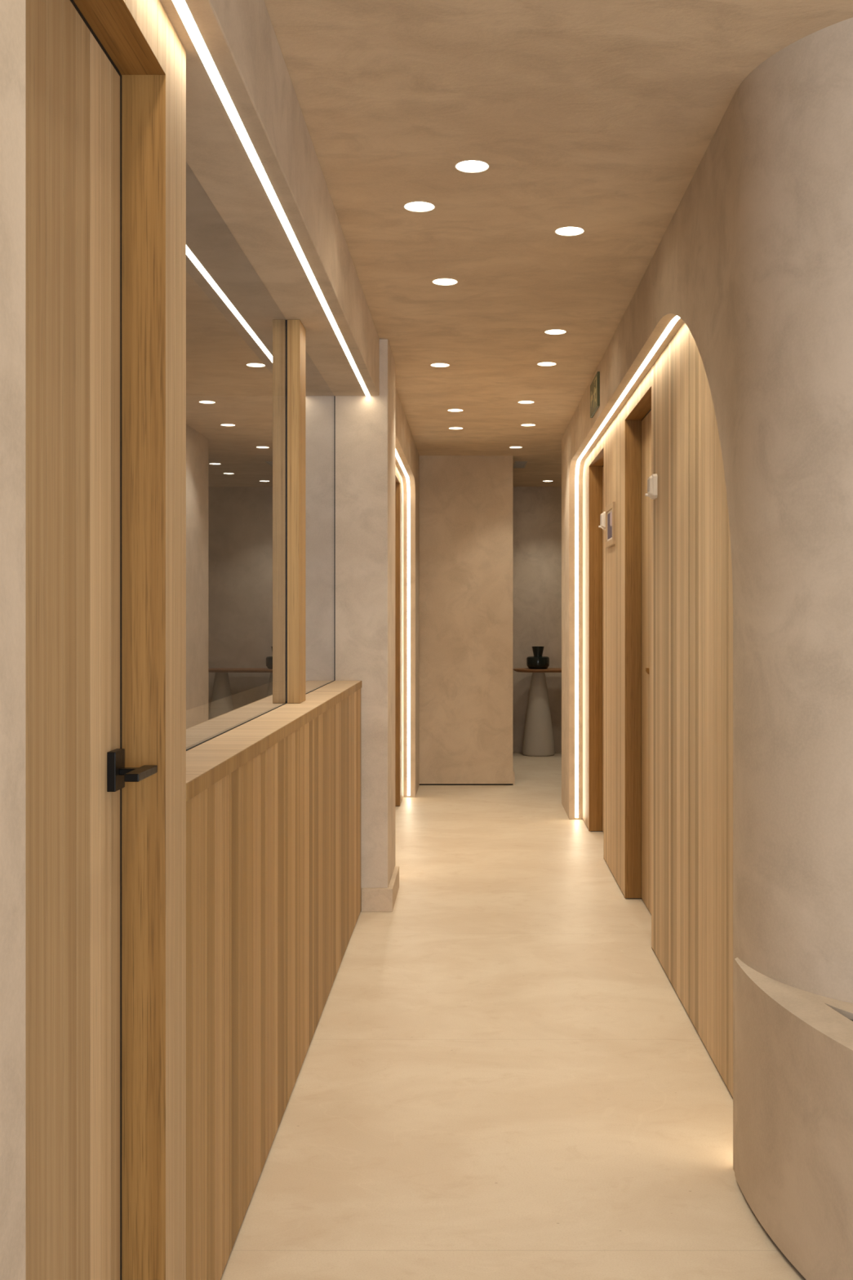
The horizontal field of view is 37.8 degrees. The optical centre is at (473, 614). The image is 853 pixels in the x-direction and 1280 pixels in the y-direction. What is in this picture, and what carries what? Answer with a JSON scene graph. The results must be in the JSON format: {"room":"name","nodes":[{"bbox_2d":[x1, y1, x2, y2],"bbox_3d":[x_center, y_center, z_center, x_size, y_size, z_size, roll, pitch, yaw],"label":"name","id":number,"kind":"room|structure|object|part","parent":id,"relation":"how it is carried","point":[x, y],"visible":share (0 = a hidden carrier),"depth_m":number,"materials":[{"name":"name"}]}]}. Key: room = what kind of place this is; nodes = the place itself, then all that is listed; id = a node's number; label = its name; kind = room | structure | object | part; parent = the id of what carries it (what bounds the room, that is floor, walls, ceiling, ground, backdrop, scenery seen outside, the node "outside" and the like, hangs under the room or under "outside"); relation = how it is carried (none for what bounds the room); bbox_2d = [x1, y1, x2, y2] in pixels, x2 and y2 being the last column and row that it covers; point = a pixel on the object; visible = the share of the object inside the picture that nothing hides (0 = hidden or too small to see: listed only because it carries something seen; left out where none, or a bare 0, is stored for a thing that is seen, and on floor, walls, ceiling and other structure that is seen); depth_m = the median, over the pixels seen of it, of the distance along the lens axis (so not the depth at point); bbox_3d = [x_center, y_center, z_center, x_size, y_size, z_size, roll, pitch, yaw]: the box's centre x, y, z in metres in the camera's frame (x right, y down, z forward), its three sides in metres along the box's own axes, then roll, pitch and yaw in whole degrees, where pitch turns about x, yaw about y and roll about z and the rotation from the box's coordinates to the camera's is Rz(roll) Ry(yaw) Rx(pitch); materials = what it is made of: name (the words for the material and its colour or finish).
{"room":"clinic corridor","nodes":[
{"label":"clinic corridor","id":0,"kind":"room"},
{"bbox_2d":[0,0,25,1279],"bbox_3d":[-0.857,0.168,-1.226,0.887,2.263,4.749,0,0,0],"label":"wall","id":1,"kind":"structure","parent":0,"point":[12,12],"depth_m":1.11,"materials":[{"name":"paint"}]},
{"bbox_2d":[123,0,186,1279],"bbox_3d":[-0.521,0.165,1.639,0.060,2.257,0.979,0,0,0],"label":"wall","id":2,"kind":"structure","parent":1,"relation":"attached to","point":[150,16],"depth_m":2.06,"materials":[{"name":"brown wood"}]},
{"bbox_2d":[25,0,165,1279],"bbox_3d":[-0.556,0.205,1.584,0.129,2.181,0.854,0,0,0],"label":"door","id":3,"kind":"structure","parent":2,"relation":"in","point":[95,86],"depth_m":1.83,"materials":[{"name":"brown wood"}]},
{"bbox_3d":[-0.524,0.243,1.911,0.050,0.012,0.111,0,0,0],"label":"lever","id":4,"kind":"part","parent":3,"relation":"part of","materials":[{"name":"black metal"}]},
{"bbox_3d":[-0.556,0.205,1.584,0.129,2.181,0.854,0,0,0],"label":"frame","id":5,"kind":"part","parent":3,"relation":"part of","materials":[{"name":"brown wood"}]},
{"bbox_2d":[335,338,395,888],"bbox_3d":[-1.638,0.042,5.741,2.524,2.516,0.531,0,0,0],"label":"wall","id":6,"kind":"structure","parent":0,"point":[365,425],"depth_m":5.47,"materials":[{"name":"paint"}]},
{"bbox_2d":[360,866,399,911],"bbox_3d":[-0.422,1.250,5.699,0.138,0.100,0.495,0,0,0],"label":"baseboard","id":7,"kind":"structure","parent":6,"relation":"attached to","point":[372,900],"depth_m":5.45,"materials":[{"name":"paint"}]},
{"bbox_2d":[395,386,419,797],"bbox_3d":[-0.455,0.042,7.763,0.083,2.516,3.512,0,0,0],"label":"wall","id":8,"kind":"structure","parent":0,"point":[405,445],"depth_m":8.88,"materials":[{"name":"paint"}]},
{"bbox_2d":[395,463,404,804],"bbox_3d":[-0.527,0.134,7.753,0.060,2.314,3.488,0,0,0],"label":"wall","id":9,"kind":"structure","parent":8,"relation":"attached to","point":[397,473],"depth_m":8.67,"materials":[{"name":"white plastic"}]},
{"bbox_2d":[395,475,399,805],"bbox_3d":[-0.566,0.191,8.023,0.138,2.211,0.890,0,0,0],"label":"door","id":10,"kind":"structure","parent":9,"relation":"in","point":[397,482],"depth_m":8.45,"materials":[{"name":"brown wood"}]},
{"bbox_2d":[395,447,410,795],"bbox_3d":[-0.461,0.160,7.487,0.025,2.255,2.783,0,0,0],"label":"led light line","id":11,"kind":"object","parent":8,"relation":"attached to","point":[408,487],"visible":0.25,"depth_m":8.87,"materials":[{"name":"white plastic"}]},
{"bbox_2d":[418,455,512,783],"bbox_3d":[-0.247,0.037,10.673,1.100,2.504,2.349,0,0,0],"label":"wall","id":12,"kind":"structure","parent":0,"point":[465,502],"depth_m":9.50,"materials":[{"name":"paint"}]},
{"bbox_2d":[419,783,511,785],"bbox_3d":[-0.253,1.295,10.675,1.088,0.010,2.325,0,0,0],"label":"trim","id":13,"kind":"structure","parent":12,"relation":"attached to","point":[420,784],"depth_m":9.51,"materials":[{"name":"black"}]},
{"bbox_2d":[512,765,515,785],"bbox_3d":[0.310,1.250,10.654,0.014,0.100,2.286,0,0,0],"label":"baseboard","id":14,"kind":"structure","parent":12,"relation":"attached to","point":[513,771],"depth_m":9.51,"materials":[{"name":"wood"}]},
{"bbox_2d":[220,751,806,1279],"bbox_3d":[0.500,1.360,4.249,7.000,0.120,15.698,0,0,0],"label":"floor","id":15,"kind":"structure","parent":0,"point":[502,1075],"depth_m":3.40,"materials":[{"name":"concrete"}]},
{"bbox_2d":[186,680,361,1279],"bbox_3d":[-0.680,0.794,3.802,0.380,1.011,3.346,0,0,0],"label":"half wall","id":16,"kind":"structure","parent":15,"relation":"on","point":[273,799],"depth_m":2.80,"materials":[{"name":"brown wood"}]},
{"bbox_2d":[186,162,335,751],"bbox_3d":[-0.593,-0.337,3.802,0.057,1.251,3.345,0,0,0],"label":"window","id":17,"kind":"structure","parent":16,"relation":"on","point":[260,414],"depth_m":3.36,"materials":[{"name":"clear glass"}]},
{"bbox_2d":[186,680,359,782],"bbox_3d":[-0.681,0.304,3.802,0.377,0.031,3.346,0,0,0],"label":"countertop","id":18,"kind":"structure","parent":16,"relation":"on","point":[202,757],"depth_m":3.05,"materials":[{"name":"brown wood"}]},
{"bbox_2d":[513,667,561,756],"bbox_3d":[0.835,0.900,11.558,0.930,0.800,0.380,0,0,0],"label":"console table","id":19,"kind":"object","parent":15,"relation":"on","point":[538,740],"visible":0.48,"depth_m":11.46,"materials":[{"name":"grey stone"}]},
{"bbox_2d":[526,646,549,669],"bbox_3d":[0.602,0.397,11.568,0.212,0.207,0.212,0,0,0],"label":"vase","id":20,"kind":"object","parent":19,"relation":"on","point":[537,661],"visible":1,"depth_m":11.49,"materials":[{"name":"black ceramic"}]},
{"bbox_2d":[734,956,852,1279],"bbox_3d":[1.400,1.045,2.175,1.600,0.510,1.450,0,0,0],"label":"ledge","id":21,"kind":"object","parent":15,"relation":"on","point":[793,1046],"visible":0.98,"depth_m":2.46,"materials":[{"name":"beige plaster"}]},
{"bbox_2d":[512,486,561,751],"bbox_3d":[1.651,0.042,11.898,2.697,2.516,0.200,0,0,0],"label":"wall","id":22,"kind":"structure","parent":0,"point":[536,510],"depth_m":11.80,"materials":[{"name":"paint"}]},
{"bbox_2d":[263,0,852,486],"bbox_3d":[0.500,-1.215,4.249,7.000,0.001,15.698,0,0,0],"label":"ceiling","id":23,"kind":"structure","parent":0,"point":[598,117],"depth_m":3.30,"materials":[{"name":"paint"}]},
{"bbox_2d":[160,0,379,395],"bbox_3d":[-0.857,-1.089,0.938,0.887,0.252,9.075,0,0,0],"label":"beam","id":24,"kind":"structure","parent":23,"relation":"attached to","point":[239,36],"depth_m":2.87,"materials":[{"name":"paint"}]},
{"bbox_2d":[171,0,370,395],"bbox_3d":[-0.462,-0.965,1.487,0.023,0.005,7.973,0,0,0],"label":"led light line","id":25,"kind":"object","parent":24,"relation":"attached to","point":[181,6],"visible":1,"depth_m":2.59,"materials":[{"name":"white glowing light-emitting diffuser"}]},
{"bbox_2d":[403,201,435,212],"bbox_3d":[-0.161,-1.232,3.707,0.094,0.035,0.094,0,0,0],"label":"recessed light","id":26,"kind":"object","parent":23,"relation":"in","point":[415,206],"visible":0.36,"depth_m":3.74,"materials":[{"name":"white plastic"}]},
{"bbox_2d":[430,363,449,367],"bbox_3d":[-0.162,-1.232,6.056,0.094,0.035,0.094,0,0,0],"label":"recessed light","id":27,"kind":"object","parent":23,"relation":"in","point":[438,365],"visible":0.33,"depth_m":6.10,"materials":[{"name":"white plastic"}]},
{"bbox_2d":[431,278,457,285],"bbox_3d":[-0.103,-1.232,4.542,0.094,0.035,0.094,0,0,0],"label":"recessed light","id":28,"kind":"object","parent":23,"relation":"in","point":[442,282],"visible":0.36,"depth_m":4.58,"materials":[{"name":"white plastic"}]},
{"bbox_2d":[447,408,462,411],"bbox_3d":[-0.107,-1.232,7.393,0.094,0.035,0.094,0,0,0],"label":"recessed light","id":29,"kind":"object","parent":23,"relation":"in","point":[450,410],"visible":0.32,"depth_m":7.43,"materials":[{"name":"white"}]},
{"bbox_2d":[448,426,462,429],"bbox_3d":[-0.113,-1.232,8.104,0.094,0.035,0.094,0,0,0],"label":"recessed light","id":30,"kind":"object","parent":23,"relation":"in","point":[452,428],"visible":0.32,"depth_m":8.14,"materials":[{"name":"white plastic"}]},
{"bbox_2d":[454,160,489,173],"bbox_3d":[-0.003,-1.232,3.374,0.094,0.035,0.094,0,0,0],"label":"recessed light","id":31,"kind":"object","parent":23,"relation":"in","point":[469,166],"visible":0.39,"depth_m":3.41,"materials":[{"name":"white plastic"}]},
{"bbox_2d":[513,461,527,467],"bbox_3d":[0.378,-1.212,10.048,0.097,0.006,0.407,0,0,0],"label":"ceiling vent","id":32,"kind":"object","parent":23,"relation":"in","point":[517,464],"visible":1,"depth_m":9.99,"materials":[{"name":"grey"}]},
{"bbox_2d":[518,400,534,404],"bbox_3d":[0.301,-1.232,7.110,0.094,0.035,0.094,0,0,0],"label":"recessed light","id":33,"kind":"object","parent":23,"relation":"in","point":[520,402],"visible":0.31,"depth_m":7.15,"materials":[{"name":"white plastic"}]},
{"bbox_2d":[520,423,535,426],"bbox_3d":[0.352,-1.232,7.965,0.094,0.035,0.094,0,0,0],"label":"recessed light","id":34,"kind":"object","parent":23,"relation":"in","point":[525,424],"visible":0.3,"depth_m":8.00,"materials":[{"name":"white plastic"}]},
{"bbox_2d":[537,362,556,366],"bbox_3d":[0.356,-1.232,6.030,0.094,0.035,0.094,0,0,0],"label":"recessed light","id":35,"kind":"object","parent":23,"relation":"in","point":[544,364],"visible":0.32,"depth_m":6.07,"materials":[{"name":"white plastic"}]},
{"bbox_2d":[544,329,566,334],"bbox_3d":[0.353,-1.232,5.346,0.094,0.035,0.094,0,0,0],"label":"recessed light","id":36,"kind":"object","parent":23,"relation":"in","point":[549,331],"visible":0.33,"depth_m":5.39,"materials":[{"name":"white plastic"}]},
{"bbox_2d":[555,226,584,235],"bbox_3d":[0.305,-1.232,3.943,0.094,0.035,0.094,0,0,0],"label":"recessed light","id":37,"kind":"object","parent":23,"relation":"in","point":[566,231],"visible":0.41,"depth_m":3.98,"materials":[{"name":"white plastic"}]},
{"bbox_2d":[561,94,734,1171],"bbox_3d":[0.652,0.042,5.746,0.084,2.516,5.693,0,0,0],"label":"wall","id":38,"kind":"structure","parent":0,"point":[690,275],"depth_m":3.80,"materials":[{"name":"paint"}]},
{"bbox_2d":[590,371,599,417],"bbox_3d":[0.603,-1.090,6.180,0.013,0.165,0.372,0,0,0],"label":"exit sign","id":39,"kind":"object","parent":38,"relation":"attached to","point":[595,385],"visible":1,"depth_m":6.12,"materials":[{"name":"green"}]},
{"bbox_3d":[0.597,-1.092,6.091,0.001,0.129,0.134,0,0,0],"label":"doorway","id":40,"kind":"part","parent":39,"relation":"part of","materials":[{"name":"beige"}]},
{"bbox_2d":[574,315,680,817],"bbox_3d":[0.658,0.160,5.414,0.025,2.255,4.995,0,0,0],"label":"led light line","id":41,"kind":"object","parent":38,"relation":"attached to","point":[673,322],"visible":0.3,"depth_m":7.91,"materials":[{"name":"white plastic"}]},
{"bbox_2d":[582,322,733,1097],"bbox_3d":[0.724,0.134,5.537,0.060,2.314,5.271,0,0,0],"label":"wall","id":42,"kind":"structure","parent":38,"relation":"attached to","point":[692,584],"depth_m":4.16,"materials":[{"name":"brown wood"}]},
{"bbox_2d":[588,447,604,832],"bbox_3d":[0.765,0.191,7.050,0.140,2.211,0.885,0,0,0],"label":"door","id":43,"kind":"structure","parent":42,"relation":"in","point":[596,468],"depth_m":7.47,"materials":[{"name":"brown wood"}]},
{"bbox_2d":[598,511,605,529],"bbox_3d":[0.674,-0.491,6.489,0.040,0.092,0.080,0,0,0],"label":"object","id":44,"kind":"object","parent":42,"relation":"attached to","point":[602,517],"visible":0.91,"depth_m":6.46,"materials":[{"name":"beige plastic"}]},
{"bbox_2d":[605,501,615,547],"bbox_3d":[0.688,-0.450,6.247,0.013,0.208,0.334,0,0,0],"label":"picture frame","id":45,"kind":"object","parent":42,"relation":"attached to","point":[611,508],"visible":1,"depth_m":6.21,"materials":[{"name":"beige wood"}]},
{"bbox_2d":[607,511,612,539],"bbox_3d":[0.688,-0.450,6.247,0.001,0.128,0.238,0,0,0],"label":"picture","id":46,"kind":"object","parent":45,"relation":"attached to","point":[609,513],"depth_m":6.27,"materials":[{"name":"grey"}]},
{"bbox_2d":[591,831,641,898],"bbox_3d":[0.750,1.296,5.536,0.088,0.009,5.273,0,0,0],"label":"trim","id":47,"kind":"structure","parent":42,"relation":"attached to","point":[591,831],"depth_m":5.70,"materials":[{"name":"black wood"}]},
{"bbox_2d":[624,386,653,949],"bbox_3d":[0.761,0.191,5.273,0.134,2.211,0.890,0,0,0],"label":"door","id":48,"kind":"structure","parent":42,"relation":"in","point":[638,422],"depth_m":5.70,"materials":[{"name":"brown wood"}]},
{"bbox_2d":[644,473,657,499],"bbox_3d":[0.674,-0.487,4.724,0.040,0.092,0.080,0,0,0],"label":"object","id":49,"kind":"object","parent":42,"relation":"attached to","point":[652,481],"visible":1,"depth_m":4.69,"materials":[{"name":"beige plastic"}]},
{"bbox_2d":[734,17,852,1003],"bbox_3d":[2.305,0.042,2.650,3.390,2.516,0.500,0,0,0],"label":"wall","id":50,"kind":"structure","parent":0,"point":[793,112],"depth_m":2.65,"materials":[{"name":"paint"}]}
]}

